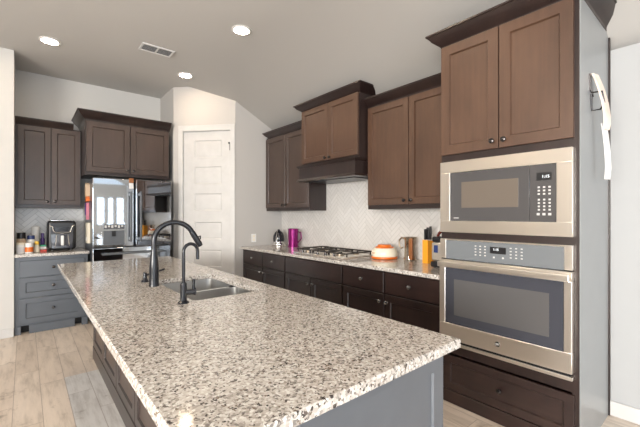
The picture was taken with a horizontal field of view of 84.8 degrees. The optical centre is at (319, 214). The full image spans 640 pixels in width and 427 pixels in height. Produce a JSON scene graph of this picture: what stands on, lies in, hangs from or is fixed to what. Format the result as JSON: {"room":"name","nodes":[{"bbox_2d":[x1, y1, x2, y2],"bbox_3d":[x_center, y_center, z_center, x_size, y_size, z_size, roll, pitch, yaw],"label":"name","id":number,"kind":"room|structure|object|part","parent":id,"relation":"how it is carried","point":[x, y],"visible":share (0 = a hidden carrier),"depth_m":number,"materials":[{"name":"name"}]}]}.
{"room":"kitchen","nodes":[
{"label":"kitchen","id":0,"kind":"room"},
{"bbox_2d":[0,47,14,329],"bbox_3d":[-5.513,-0.240,2.592,4.910,3.200,0.669,0,0,-40],"label":"wall","id":1,"kind":"structure","parent":0,"point":[7,61],"depth_m":3.88,"materials":[{"name":"grey paint"}]},
{"bbox_2d":[0,328,13,338],"bbox_3d":[-5.293,1.310,2.330,4.908,0.100,0.014,0,0,-40],"label":"baseboard","id":2,"kind":"structure","parent":1,"relation":"attached to","point":[5,333],"depth_m":3.87,"materials":[{"name":"white paint"}]},
{"bbox_2d":[15,69,159,247],"bbox_3d":[-2.737,-0.240,5.454,3.264,3.200,0.131,0,0,-40],"label":"wall","id":3,"kind":"structure","parent":0,"point":[38,96],"depth_m":4.79,"materials":[{"name":"grey paint"}]},
{"bbox_2d":[15,116,80,208],"bbox_3d":[-3.482,-0.633,4.507,0.658,1.093,0.351,0,0,-40],"label":"upper cabinet","id":4,"kind":"object","parent":3,"relation":"attached to","point":[47,152],"visible":1,"depth_m":4.38,"materials":[{"name":"brown wood"}]},
{"bbox_3d":[-3.510,-0.610,4.313,0.310,0.960,0.020,0,0,-40],"label":"door","id":5,"kind":"part","parent":4,"relation":"part of","materials":[{"name":"brown wood"}]},
{"bbox_3d":[-3.422,-1.137,4.372,0.575,0.085,0.067,0,0,-40],"label":"crown moulding","id":6,"kind":"part","parent":4,"relation":"part of","materials":[{"name":"brown wood"}]},
{"bbox_3d":[-3.269,-0.610,4.516,0.298,0.960,0.020,0,0,-40],"label":"door","id":7,"kind":"part","parent":4,"relation":"part of","materials":[{"name":"brown wood"}]},
{"bbox_2d":[15,208,83,249],"bbox_3d":[-3.571,0.180,4.658,0.718,0.532,0.012,0,0,-40],"label":"tile backsplash","id":8,"kind":"structure","parent":3,"relation":"attached to","point":[25,218],"depth_m":4.61,"materials":[{"name":"white tile"}]},
{"bbox_2d":[71,108,171,180],"bbox_3d":[-2.749,-0.902,4.876,1.100,0.795,0.731,0,0,-40],"label":"upper cabinet","id":9,"kind":"object","parent":3,"relation":"attached to","point":[115,146],"visible":1,"depth_m":4.62,"materials":[{"name":"brown wood"}]},
{"bbox_3d":[-2.723,-0.860,4.519,0.484,0.630,0.020,0,0,-40],"label":"door","id":10,"kind":"part","parent":9,"relation":"part of","materials":[{"name":"brown wood"}]},
{"bbox_3d":[-2.749,-1.245,4.876,1.100,0.110,0.731,0,0,-40],"label":"crown moulding","id":11,"kind":"part","parent":9,"relation":"part of","materials":[{"name":"brown wood"}]},
{"bbox_3d":[-2.344,-0.860,4.838,0.486,0.630,0.020,0,0,-40],"label":"door","id":12,"kind":"part","parent":9,"relation":"part of","materials":[{"name":"brown wood"}]},
{"bbox_2d":[160,87,281,276],"bbox_3d":[-1.568,-0.240,5.255,1.945,3.200,0.624,0,0,3],"label":"wall","id":13,"kind":"structure","parent":0,"point":[181,106],"depth_m":5.05,"materials":[{"name":"grey paint"}]},
{"bbox_2d":[178,124,234,274],"bbox_3d":[-1.604,0.042,5.029,0.852,2.637,0.128,0,0,8],"label":"door","id":14,"kind":"structure","parent":13,"relation":"in","point":[206,153],"depth_m":5.00,"materials":[{"name":"white paint"}]},
{"bbox_2d":[251,234,255,241],"bbox_3d":[-0.965,0.335,5.105,0.080,0.120,0.008,0,0,-40],"label":"wall outlet","id":15,"kind":"object","parent":13,"relation":"attached to","point":[253,236],"visible":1,"depth_m":5.10,"materials":[{"name":"white plastic"}]},
{"bbox_2d":[0,0,639,129],"bbox_3d":[-1.016,-1.537,-0.268,8.400,0.887,11.200,0,0,-40],"label":"ceiling","id":16,"kind":"structure","parent":0,"point":[295,52],"depth_m":3.46,"materials":[{"name":"grey paint"}]},
{"bbox_2d":[38,36,60,45],"bbox_3d":[-2.852,-1.835,3.704,0.190,0.010,0.190,0,0,-40],"label":"recessed light","id":17,"kind":"object","parent":16,"relation":"in","point":[48,40],"visible":1,"depth_m":3.69,"materials":[{"name":"white plastic"}]},
{"bbox_2d":[41,38,58,44],"bbox_3d":[-2.852,-1.837,3.704,0.146,0.005,0.146,0,0,-40],"label":"diffuser","id":18,"kind":"object","parent":17,"relation":"attached to","point":[51,41],"depth_m":3.71,"materials":[{"name":"white plastic"}]},
{"bbox_2d":[138,42,174,57],"bbox_3d":[-1.818,-1.835,3.909,0.334,0.010,0.190,0,0,-40],"label":"ceiling vent","id":19,"kind":"object","parent":16,"relation":"in","point":[146,47],"visible":1,"depth_m":3.90,"materials":[{"name":"white metal"}]},
{"bbox_2d":[178,72,192,77],"bbox_3d":[-1.768,-1.835,4.609,0.190,0.010,0.190,0,0,-40],"label":"recessed light","id":20,"kind":"object","parent":16,"relation":"in","point":[181,74],"visible":1,"depth_m":4.61,"materials":[{"name":"white plastic"}]},
{"bbox_2d":[180,73,190,77],"bbox_3d":[-1.768,-1.837,4.609,0.146,0.005,0.146,0,0,-40],"label":"diffuser","id":21,"kind":"object","parent":20,"relation":"attached to","point":[185,75],"depth_m":4.61,"materials":[{"name":"white plastic"}]},
{"bbox_2d":[232,25,250,34],"bbox_3d":[-0.781,-1.835,3.487,0.190,0.010,0.190,0,0,-40],"label":"recessed light","id":22,"kind":"object","parent":16,"relation":"in","point":[237,29],"visible":1,"depth_m":3.48,"materials":[{"name":"white plastic"}]},
{"bbox_2d":[234,27,248,33],"bbox_3d":[-0.781,-1.837,3.487,0.146,0.005,0.146,0,0,-40],"label":"diffuser","id":23,"kind":"object","parent":22,"relation":"attached to","point":[237,30],"depth_m":3.49,"materials":[{"name":"white plastic"}]},
{"bbox_2d":[0,317,639,426],"bbox_3d":[-1.016,1.420,-0.268,8.400,0.120,11.200,0,0,-40],"label":"floor","id":24,"kind":"structure","parent":0,"point":[49,378],"depth_m":2.76,"materials":[{"name":"brown wood"}]},
{"bbox_2d":[14,254,87,335],"bbox_3d":[-3.363,0.920,4.392,0.692,0.880,0.682,0,0,-40],"label":"base cabinet","id":25,"kind":"object","parent":24,"relation":"on","point":[44,300],"visible":0.95,"depth_m":4.10,"materials":[{"name":"grey wood"}]},
{"bbox_3d":[-3.166,0.833,4.165,0.617,0.225,0.020,0,0,-40],"label":"drawer","id":26,"kind":"part","parent":25,"relation":"part of","materials":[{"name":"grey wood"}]},
{"bbox_2d":[14,247,88,257],"bbox_3d":[-3.359,0.463,4.396,0.706,0.034,0.682,0,0,-40],"label":"countertop","id":27,"kind":"structure","parent":25,"relation":"on","point":[77,250],"depth_m":4.18,"materials":[{"name":"beige stone"}]},
{"bbox_2d":[16,242,24,253],"bbox_3d":[-3.462,0.383,4.053,0.082,0.126,0.082,0,0,-40],"label":"jar","id":28,"kind":"object","parent":27,"relation":"on","point":[20,247],"visible":1,"depth_m":4.02,"materials":[{"name":"white plastic"}]},
{"bbox_2d":[16,232,25,242],"bbox_3d":[-3.551,0.328,4.167,0.094,0.236,0.094,0,0,-40],"label":"spice jar","id":29,"kind":"object","parent":27,"relation":"on","point":[20,237],"visible":0.57,"depth_m":4.14,"materials":[{"name":"black plastic"}]},
{"bbox_2d":[25,243,33,252],"bbox_3d":[-3.400,0.385,4.099,0.078,0.120,0.078,0,0,-40],"label":"bottle","id":30,"kind":"object","parent":27,"relation":"on","point":[29,248],"visible":1,"depth_m":4.07,"materials":[{"name":"white plastic"}]},
{"bbox_2d":[26,235,34,251],"bbox_3d":[-3.470,0.345,4.210,0.090,0.200,0.090,0,0,-40],"label":"bottle","id":31,"kind":"object","parent":27,"relation":"on","point":[30,238],"visible":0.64,"depth_m":4.18,"materials":[{"name":"white plastic"}]},
{"bbox_2d":[31,226,39,244],"bbox_3d":[-3.554,0.295,4.380,0.086,0.300,0.086,0,0,-40],"label":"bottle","id":32,"kind":"object","parent":27,"relation":"on","point":[35,231],"visible":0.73,"depth_m":4.36,"materials":[{"name":"white plastic"}]},
{"bbox_2d":[34,241,39,251],"bbox_3d":[-3.394,0.380,4.202,0.054,0.130,0.054,0,0,-40],"label":"squeeze bottle","id":33,"kind":"object","parent":27,"relation":"on","point":[36,243],"visible":1,"depth_m":4.18,"materials":[{"name":"beige plastic"}]},
{"bbox_2d":[40,233,44,244],"bbox_3d":[-3.452,0.335,4.362,0.044,0.220,0.044,0,0,-40],"label":"squeeze bottle","id":34,"kind":"object","parent":27,"relation":"on","point":[42,240],"visible":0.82,"depth_m":4.35,"materials":[{"name":"purple plastic"}]},
{"bbox_2d":[47,220,75,250],"bbox_3d":[-3.288,0.255,4.460,0.290,0.382,0.340,0,0,-40],"label":"air fryer","id":35,"kind":"object","parent":27,"relation":"on","point":[61,234],"visible":1,"depth_m":4.36,"materials":[{"name":"black plastic"}]},
{"bbox_2d":[51,234,72,248],"bbox_3d":[-3.200,0.325,4.355,0.220,0.173,0.065,0,0,-40],"label":"basket","id":36,"kind":"object","parent":35,"relation":"on","point":[58,241],"depth_m":4.35,"materials":[{"name":"silver metal"}]},
{"bbox_3d":[-3.214,0.175,4.372,0.151,0.053,0.009,0,0,-40],"label":"control panel","id":37,"kind":"part","parent":35,"relation":"part of","materials":[{"name":"black plastic"}]},
{"bbox_3d":[-3.206,0.178,4.365,0.259,0.109,0.014,0,0,-40],"label":"chrome trim","id":38,"kind":"part","parent":35,"relation":"part of","materials":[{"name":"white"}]},
{"bbox_3d":[-3.166,1.097,4.165,0.617,0.285,0.020,0,0,-40],"label":"drawer","id":39,"kind":"part","parent":25,"relation":"part of","materials":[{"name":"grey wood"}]},
{"bbox_3d":[-3.166,0.619,4.165,0.617,0.187,0.020,0,0,-40],"label":"drawer","id":40,"kind":"part","parent":25,"relation":"part of","materials":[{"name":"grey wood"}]},
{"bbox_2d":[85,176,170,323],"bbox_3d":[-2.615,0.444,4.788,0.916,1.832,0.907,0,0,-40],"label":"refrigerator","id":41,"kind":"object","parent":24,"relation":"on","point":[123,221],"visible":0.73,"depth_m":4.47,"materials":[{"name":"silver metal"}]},
{"bbox_2d":[85,203,88,219],"bbox_3d":[-3.025,-0.050,4.551,0.040,0.220,0.060,0,0,-40],"label":"lanyard","id":42,"kind":"object","parent":41,"relation":"hanging from","point":[86,204],"visible":1,"depth_m":4.53,"materials":[{"name":"pink fabric"}]},
{"bbox_2d":[85,183,89,201],"bbox_3d":[-2.982,-0.290,4.496,0.044,0.240,0.120,0,0,-40],"label":"oven mitt","id":43,"kind":"object","parent":41,"relation":"hanging from","point":[87,185],"visible":1,"depth_m":4.47,"materials":[{"name":"orange fabric"}]},
{"bbox_2d":[86,223,89,242],"bbox_3d":[-2.992,0.230,4.514,0.036,0.260,0.160,0,0,-40],"label":"notepad","id":44,"kind":"object","parent":41,"relation":"attached to","point":[87,224],"visible":1,"depth_m":4.46,"materials":[{"name":"beige paper"}]},
{"bbox_3d":[-2.595,-0.029,4.401,0.447,0.853,0.075,0,0,-40],"label":"door","id":45,"kind":"part","parent":41,"relation":"part of","materials":[{"name":"silver metal"}]},
{"bbox_3d":[-2.414,0.020,4.470,0.026,0.640,0.053,0,0,-40],"label":"handle","id":46,"kind":"part","parent":41,"relation":"part of","materials":[{"name":"silver metal"}]},
{"bbox_2d":[129,178,133,188],"bbox_3d":[-2.437,-0.404,4.516,0.054,0.137,0.074,0,0,-40],"label":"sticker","id":47,"kind":"object","parent":41,"relation":"attached to","point":[131,180],"visible":0.98,"depth_m":4.49,"materials":[{"name":"white plastic"}]},
{"bbox_3d":[-2.419,0.604,4.549,0.907,0.392,0.075,0,0,-40],"label":"freezer drawer","id":48,"kind":"part","parent":41,"relation":"part of","materials":[{"name":"silver metal"}]},
{"bbox_3d":[-2.376,0.480,4.503,0.730,0.025,0.051,0,0,-40],"label":"handle","id":49,"kind":"part","parent":41,"relation":"part of","materials":[{"name":"silver metal"}]},
{"bbox_3d":[-2.301,0.020,4.496,0.053,0.640,0.026,0,0,42],"label":"handle","id":50,"kind":"part","parent":41,"relation":"part of","materials":[{"name":"silver metal"}]},
{"bbox_3d":[-2.222,-0.029,4.677,0.075,0.853,0.454,0,0,42],"label":"door","id":51,"kind":"part","parent":41,"relation":"part of","materials":[{"name":"silver metal"}]},
{"bbox_2d":[243,249,285,288],"bbox_3d":[-0.514,0.920,4.789,0.716,0.880,1.068,0,0,-40],"label":"base cabinet","id":52,"kind":"object","parent":24,"relation":"on","point":[267,268],"visible":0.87,"depth_m":4.51,"materials":[{"name":"brown wood"}]},
{"bbox_3d":[-0.910,0.581,4.767,0.020,0.178,0.516,0,0,-40],"label":"drawer","id":53,"kind":"part","parent":52,"relation":"part of","materials":[{"name":"brown wood"}]},
{"bbox_3d":[-0.910,0.960,4.767,0.020,0.551,0.516,0,0,-40],"label":"door","id":54,"kind":"part","parent":52,"relation":"part of","materials":[{"name":"brown wood"}]},
{"bbox_3d":[-0.577,0.581,4.371,0.020,0.178,0.492,0,0,-40],"label":"drawer","id":55,"kind":"part","parent":52,"relation":"part of","materials":[{"name":"brown wood"}]},
{"bbox_3d":[-0.577,0.960,4.371,0.020,0.551,0.492,0,0,-40],"label":"door","id":56,"kind":"part","parent":52,"relation":"part of","materials":[{"name":"brown wood"}]},
{"bbox_2d":[93,278,442,426],"bbox_3d":[-0.844,0.920,2.305,0.690,0.880,3.277,0,0,-40],"label":"kitchen island","id":57,"kind":"object","parent":24,"relation":"on","point":[414,398],"visible":0.06,"depth_m":1.16,"materials":[{"name":"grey wood"}]},
{"bbox_3d":[-1.976,0.862,3.136,0.020,0.760,0.542,0,0,-40],"label":"panel","id":58,"kind":"part","parent":57,"relation":"part of","materials":[{"name":"brown wood"}]},
{"bbox_3d":[-1.623,0.862,2.717,0.020,0.760,0.542,0,0,-40],"label":"panel","id":59,"kind":"part","parent":57,"relation":"part of","materials":[{"name":"brown wood"}]},
{"bbox_3d":[-1.104,1.302,2.099,0.024,0.115,3.257,0,0,-40],"label":"rail","id":60,"kind":"part","parent":57,"relation":"part of","materials":[{"name":"brown wood"}]},
{"bbox_3d":[-1.270,0.862,2.298,0.020,0.760,0.542,0,0,-40],"label":"panel","id":61,"kind":"part","parent":57,"relation":"part of","materials":[{"name":"brown wood"}]},
{"bbox_3d":[-0.916,0.862,1.879,0.020,0.760,0.542,0,0,-40],"label":"panel","id":62,"kind":"part","parent":57,"relation":"part of","materials":[{"name":"brown wood"}]},
{"bbox_2d":[57,256,460,426],"bbox_3d":[-0.940,0.462,2.225,0.973,0.032,3.335,0,0,-40],"label":"island countertop","id":63,"kind":"structure","parent":57,"relation":"on","point":[268,355],"depth_m":1.21,"materials":[{"name":"stone"}]},
{"bbox_2d":[141,268,164,282],"bbox_3d":[-1.127,0.405,2.365,0.148,0.080,0.048,0,0,-40],"label":"handle","id":64,"kind":"object","parent":63,"relation":"on","point":[144,279],"visible":0.93,"depth_m":2.32,"materials":[{"name":"black metal"}]},
{"bbox_2d":[148,220,202,286],"bbox_3d":[-0.931,0.238,2.272,0.326,0.414,0.062,0,0,-32],"label":"kitchen faucet","id":65,"kind":"object","parent":63,"relation":"on","point":[153,264],"visible":1,"depth_m":2.19,"materials":[{"name":"black metal"}]},
{"bbox_3d":[-0.944,0.131,2.258,0.259,0.199,0.033,0,0,-29],"label":"spout","id":66,"kind":"part","parent":65,"relation":"part of","materials":[{"name":"black metal"}]},
{"bbox_2d":[178,242,198,303],"bbox_3d":[-0.669,0.292,1.787,0.104,0.306,0.055,0,0,-24],"label":"tap","id":67,"kind":"object","parent":63,"relation":"on","point":[184,291],"visible":1,"depth_m":1.77,"materials":[{"name":"black metal"}]},
{"bbox_3d":[-0.664,0.245,1.800,0.089,0.211,0.017,0,0,-40],"label":"spout","id":68,"kind":"part","parent":67,"relation":"part of","materials":[{"name":"black metal"}]},
{"bbox_3d":[-0.659,0.392,1.792,0.049,0.037,0.038,0,0,-20],"label":"handle","id":69,"kind":"part","parent":67,"relation":"part of","materials":[{"name":"black metal"}]},
{"bbox_3d":[-0.647,0.356,1.797,0.017,0.058,0.017,0,0,-40],"label":"lever","id":70,"kind":"part","parent":67,"relation":"part of","materials":[{"name":"black metal"}]},
{"bbox_2d":[161,279,250,299],"bbox_3d":[-0.739,0.579,2.236,0.422,0.198,0.762,0,0,-40],"label":"double sink","id":71,"kind":"object","parent":63,"relation":"in","point":[205,288],"visible":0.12,"depth_m":2.33,"materials":[{"name":"silver metal"}]},
{"bbox_3d":[-0.864,0.579,2.384,0.422,0.198,0.375,0,0,-40],"label":"bowl","id":72,"kind":"part","parent":71,"relation":"part of","materials":[{"name":"silver metal"}]},
{"bbox_3d":[-0.610,0.579,2.083,0.422,0.198,0.363,0,0,-40],"label":"bowl","id":73,"kind":"part","parent":71,"relation":"part of","materials":[{"name":"silver metal"}]},
{"bbox_3d":[0.188,0.920,1.045,0.635,0.879,0.020,0,0,-40],"label":"panel","id":74,"kind":"part","parent":57,"relation":"part of","materials":[{"name":"grey wood"}]},
{"bbox_2d":[285,256,343,305],"bbox_3d":[0.149,0.920,4.003,0.716,0.880,0.984,0,0,-40],"label":"base cabinet","id":75,"kind":"object","parent":24,"relation":"on","point":[321,280],"visible":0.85,"depth_m":3.74,"materials":[{"name":"brown wood"}]},
{"bbox_3d":[-0.251,0.960,3.985,0.020,0.551,0.478,0,0,-40],"label":"door","id":76,"kind":"part","parent":75,"relation":"part of","materials":[{"name":"brown wood"}]},
{"bbox_3d":[-0.095,0.581,3.799,0.020,0.178,0.964,0,0,-40],"label":"drawer","id":77,"kind":"part","parent":75,"relation":"part of","materials":[{"name":"brown wood"}]},
{"bbox_3d":[0.063,0.960,3.613,0.020,0.551,0.476,0,0,-40],"label":"door","id":78,"kind":"part","parent":75,"relation":"part of","materials":[{"name":"brown wood"}]},
{"bbox_2d":[343,265,439,332],"bbox_3d":[0.808,0.920,3.221,0.716,0.880,1.058,0,0,-40],"label":"base cabinet","id":79,"kind":"object","parent":24,"relation":"on","point":[408,299],"visible":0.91,"depth_m":2.94,"materials":[{"name":"brown wood"}]},
{"bbox_2d":[240,244,439,279],"bbox_3d":[0.148,0.463,4.009,0.711,0.034,3.118,0,0,-40],"label":"countertop","id":80,"kind":"structure","parent":79,"relation":"on","point":[401,265],"depth_m":3.36,"materials":[{"name":"beige stone"}]},
{"bbox_2d":[272,229,285,245],"bbox_3d":[-0.609,0.328,5.176,0.208,0.235,0.208,0,0,-40],"label":"kettle","id":81,"kind":"object","parent":80,"relation":"on","point":[278,237],"visible":0.99,"depth_m":5.11,"materials":[{"name":"silver metal"}]},
{"bbox_2d":[288,228,301,246],"bbox_3d":[-0.360,0.319,4.896,0.156,0.254,0.204,0,0,-40],"label":"pitcher","id":82,"kind":"object","parent":80,"relation":"on","point":[293,241],"visible":0.99,"depth_m":4.85,"materials":[{"name":"metal"}]},
{"bbox_2d":[293,246,371,258],"bbox_3d":[0.130,0.420,4.020,0.470,0.052,0.860,0,0,-40],"label":"gas cooktop","id":83,"kind":"object","parent":80,"relation":"in","point":[327,251],"visible":1,"depth_m":3.90,"materials":[{"name":"silver metal"}]},
{"bbox_2d":[371,244,397,259],"bbox_3d":[0.662,0.374,3.605,0.268,0.143,0.268,0,0,-40],"label":"round container","id":84,"kind":"object","parent":80,"relation":"on","point":[381,251],"visible":1,"depth_m":3.51,"materials":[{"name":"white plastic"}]},
{"bbox_3d":[0.662,0.319,3.605,0.190,0.032,0.190,0,0,-40],"label":"lid","id":85,"kind":"part","parent":84,"relation":"part of","materials":[{"name":"orange plastic"}]},
{"bbox_2d":[398,237,412,259],"bbox_3d":[0.874,0.331,3.501,0.132,0.228,0.190,0,0,-40],"label":"pitcher","id":86,"kind":"object","parent":80,"relation":"on","point":[410,240],"visible":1,"depth_m":3.41,"materials":[{"name":"brown"}]},
{"bbox_2d":[422,226,432,263],"bbox_3d":[1.013,0.276,3.267,0.120,0.340,0.056,0,0,-40],"label":"knife block","id":87,"kind":"object","parent":80,"relation":"on","point":[426,243],"visible":0.99,"depth_m":3.24,"materials":[{"name":"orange wood"}]},
{"bbox_2d":[431,231,441,267],"bbox_3d":[1.104,0.277,2.965,0.250,0.338,0.232,0,0,-40],"label":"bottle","id":88,"kind":"object","parent":80,"relation":"on","point":[436,257],"visible":0.32,"depth_m":2.95,"materials":[{"name":"white plastic"}]},
{"bbox_3d":[0.392,0.581,3.222,0.020,0.178,0.502,0,0,-40],"label":"drawer","id":89,"kind":"part","parent":79,"relation":"part of","materials":[{"name":"brown wood"}]},
{"bbox_3d":[0.392,0.960,3.222,0.020,0.551,0.502,0,0,-40],"label":"door","id":90,"kind":"part","parent":79,"relation":"part of","materials":[{"name":"brown wood"}]},
{"bbox_3d":[0.730,0.581,2.821,0.020,0.178,0.523,0,0,-40],"label":"drawer","id":91,"kind":"part","parent":79,"relation":"part of","materials":[{"name":"brown wood"}]},
{"bbox_3d":[0.730,0.960,2.821,0.020,0.551,0.523,0,0,-40],"label":"door","id":92,"kind":"part","parent":79,"relation":"part of","materials":[{"name":"brown wood"}]},
{"bbox_2d":[425,0,616,426],"bbox_3d":[1.407,0.015,2.474,0.763,2.689,1.020,0,0,-40],"label":"tall cabinet","id":93,"kind":"object","parent":24,"relation":"on","point":[515,73],"visible":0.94,"depth_m":2.20,"materials":[{"name":"brown wood"}]},
{"bbox_3d":[1.033,-0.833,2.441,0.020,0.791,0.408,0,0,-40],"label":"door","id":94,"kind":"part","parent":93,"relation":"part of","materials":[{"name":"brown wood"}]},
{"bbox_3d":[1.171,1.314,2.279,0.018,0.092,0.825,0,0,-40],"label":"board","id":95,"kind":"part","parent":93,"relation":"part of","materials":[{"name":"brown wood"}]},
{"bbox_2d":[437,238,573,381],"bbox_3d":[1.360,0.552,2.448,0.673,0.760,0.816,0,0,-40],"label":"wall oven","id":96,"kind":"object","parent":93,"relation":"in","point":[511,302],"visible":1,"depth_m":2.19,"materials":[{"name":"silver metal"}]},
{"bbox_3d":[1.158,0.575,2.274,0.040,0.398,0.728,0,0,-40],"label":"door glass","id":97,"kind":"part","parent":96,"relation":"part of","materials":[{"name":"grey glass"}]},
{"bbox_3d":[1.162,0.247,2.278,0.030,0.133,0.728,0,0,-40],"label":"control panel","id":98,"kind":"part","parent":96,"relation":"part of","materials":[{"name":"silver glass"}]},
{"bbox_3d":[1.159,0.242,2.279,0.032,0.140,0.816,0,0,-40],"label":"control frame","id":99,"kind":"part","parent":96,"relation":"part of","materials":[{"name":"silver metal"}]},
{"bbox_3d":[1.158,0.922,2.279,0.034,0.020,0.816,0,0,-40],"label":"trim","id":100,"kind":"part","parent":96,"relation":"part of","materials":[{"name":"silver metal"}]},
{"bbox_2d":[440,147,573,236],"bbox_3d":[1.383,-0.130,2.468,0.613,0.507,0.816,0,0,-40],"label":"microwave","id":101,"kind":"object","parent":93,"relation":"in","point":[526,193],"visible":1,"depth_m":2.21,"materials":[{"name":"silver metal"}]},
{"bbox_3d":[1.115,-0.130,2.337,0.028,0.342,0.517,0,0,-40],"label":"door","id":102,"kind":"part","parent":101,"relation":"part of","materials":[{"name":"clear glass"}]},
{"bbox_3d":[1.328,-0.130,2.085,0.028,0.342,0.140,0,0,-40],"label":"control panel","id":103,"kind":"part","parent":101,"relation":"part of","materials":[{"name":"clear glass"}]},
{"bbox_3d":[1.172,1.137,2.276,0.020,0.245,0.800,0,0,-40],"label":"drawer","id":104,"kind":"part","parent":93,"relation":"part of","materials":[{"name":"brown wood"}]},
{"bbox_3d":[1.379,-1.279,2.451,0.693,0.100,1.020,0,0,-40],"label":"crown moulding","id":105,"kind":"part","parent":93,"relation":"part of","materials":[{"name":"brown wood"}]},
{"bbox_3d":[1.298,-0.833,2.127,0.020,0.791,0.403,0,0,-40],"label":"door","id":106,"kind":"part","parent":93,"relation":"part of","materials":[{"name":"brown wood"}]},
{"bbox_3d":[1.712,0.050,2.178,0.675,2.620,0.004,0,0,-40],"label":"panel","id":107,"kind":"part","parent":93,"relation":"part of","materials":[{"name":"grey laminate"}]},
{"bbox_2d":[589,73,604,110],"bbox_3d":[1.641,-0.730,2.072,0.090,0.219,0.069,0,0,-40],"label":"wall hook","id":108,"kind":"object","parent":93,"relation":"attached to","point":[590,75],"visible":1,"depth_m":2.08,"materials":[{"name":"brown metal"}]},
{"bbox_3d":[1.622,-0.777,2.095,0.090,0.125,0.005,0,0,-40],"label":"plate","id":109,"kind":"part","parent":108,"relation":"part of","materials":[{"name":"silver metal"}]},
{"bbox_2d":[592,73,611,179],"bbox_3d":[1.673,-0.525,2.084,0.107,0.630,0.061,0,0,-30],"label":"paper","id":110,"kind":"object","parent":93,"relation":"attached to","point":[606,124],"visible":1,"depth_m":2.06,"materials":[{"name":"white paper"}]},
{"bbox_3d":[1.968,0.079,2.384,0.018,2.562,0.010,0,0,-40],"label":"scribe moulding","id":111,"kind":"part","parent":93,"relation":"part of","materials":[{"name":"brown wood"}]},
{"bbox_2d":[611,43,639,408],"bbox_3d":[2.069,0.120,2.397,0.146,2.479,11.000,0,0,-40],"label":"wall","id":112,"kind":"structure","parent":0,"point":[625,61],"depth_m":2.33,"materials":[{"name":"grey paint"}]},
{"bbox_2d":[263,120,325,210],"bbox_3d":[-0.388,-0.631,4.908,0.349,1.147,1.049,0,0,-40],"label":"upper cabinet","id":113,"kind":"object","parent":112,"relation":"attached to","point":[283,144],"visible":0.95,"depth_m":4.79,"materials":[{"name":"brown wood"}]},
{"bbox_3d":[-0.642,-0.606,5.040,0.020,1.008,0.490,0,0,-40],"label":"door","id":114,"kind":"part","parent":113,"relation":"part of","materials":[{"name":"brown wood"}]},
{"bbox_3d":[-0.421,-1.163,4.880,0.262,0.085,1.048,0,0,-40],"label":"crown moulding","id":115,"kind":"part","parent":113,"relation":"part of","materials":[{"name":"brown wood"}]},
{"bbox_3d":[-0.309,-0.606,4.645,0.020,1.008,0.522,0,0,-40],"label":"door","id":116,"kind":"part","parent":113,"relation":"part of","materials":[{"name":"brown wood"}]},
{"bbox_2d":[293,80,375,183],"bbox_3d":[0.214,-0.874,4.087,0.486,0.953,1.138,0,0,-40],"label":"range hood","id":117,"kind":"object","parent":112,"relation":"attached to","point":[335,122],"visible":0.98,"depth_m":3.86,"materials":[{"name":"brown wood"}]},
{"bbox_3d":[-0.064,-0.947,4.157,0.020,0.643,0.488,0,0,-40],"label":"door","id":118,"kind":"part","parent":117,"relation":"part of","materials":[{"name":"brown wood"}]},
{"bbox_3d":[0.101,-0.420,3.991,0.188,0.031,1.010,0,0,-40],"label":"moulding","id":119,"kind":"part","parent":117,"relation":"part of","materials":[{"name":"brown wood"}]},
{"bbox_3d":[0.101,-0.577,3.991,0.188,0.030,1.010,0,0,-40],"label":"moulding","id":120,"kind":"part","parent":117,"relation":"part of","materials":[{"name":"brown wood"}]},
{"bbox_3d":[0.166,-1.308,4.046,0.353,0.085,1.138,0,0,-40],"label":"crown moulding","id":121,"kind":"part","parent":117,"relation":"part of","materials":[{"name":"brown wood"}]},
{"bbox_2d":[309,177,367,183],"bbox_3d":[0.233,-0.402,4.100,0.320,0.009,0.770,0,0,-40],"label":"grille","id":122,"kind":"object","parent":117,"relation":"attached to","point":[345,179],"depth_m":4.04,"materials":[{"name":"metal"}]},
{"bbox_3d":[0.245,-0.947,3.790,0.020,0.643,0.456,0,0,-40],"label":"door","id":123,"kind":"part","parent":117,"relation":"part of","materials":[{"name":"brown wood"}]},
{"bbox_2d":[282,180,441,258],"bbox_3d":[0.416,0.003,4.235,0.012,0.886,3.118,0,0,-40],"label":"tile backsplash","id":124,"kind":"structure","parent":112,"relation":"attached to","point":[347,221],"depth_m":4.20,"materials":[{"name":"white tile"}]},
{"bbox_2d":[363,73,441,209],"bbox_3d":[0.932,-0.631,3.342,0.349,1.147,1.085,0,0,-40],"label":"upper cabinet","id":125,"kind":"object","parent":112,"relation":"attached to","point":[405,158],"visible":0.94,"depth_m":3.31,"materials":[{"name":"brown wood"}]},
{"bbox_3d":[0.669,-0.606,3.485,0.020,1.008,0.503,0,0,-40],"label":"door","id":126,"kind":"part","parent":125,"relation":"part of","materials":[{"name":"brown wood"}]},
{"bbox_3d":[0.832,-1.163,3.257,0.087,0.085,1.084,0,0,-40],"label":"crown moulding","id":127,"kind":"part","parent":125,"relation":"part of","materials":[{"name":"brown wood"}]},
{"bbox_3d":[1.005,-0.606,3.085,0.020,1.008,0.523,0,0,-40],"label":"door","id":128,"kind":"part","parent":125,"relation":"part of","materials":[{"name":"brown wood"}]},
{"bbox_2d":[610,400,639,424],"bbox_3d":[3.761,1.310,0.266,0.014,0.100,5.560,0,0,-40],"label":"baseboard","id":129,"kind":"structure","parent":112,"relation":"attached to","point":[625,412],"depth_m":2.32,"materials":[{"name":"white paint"}]}
]}

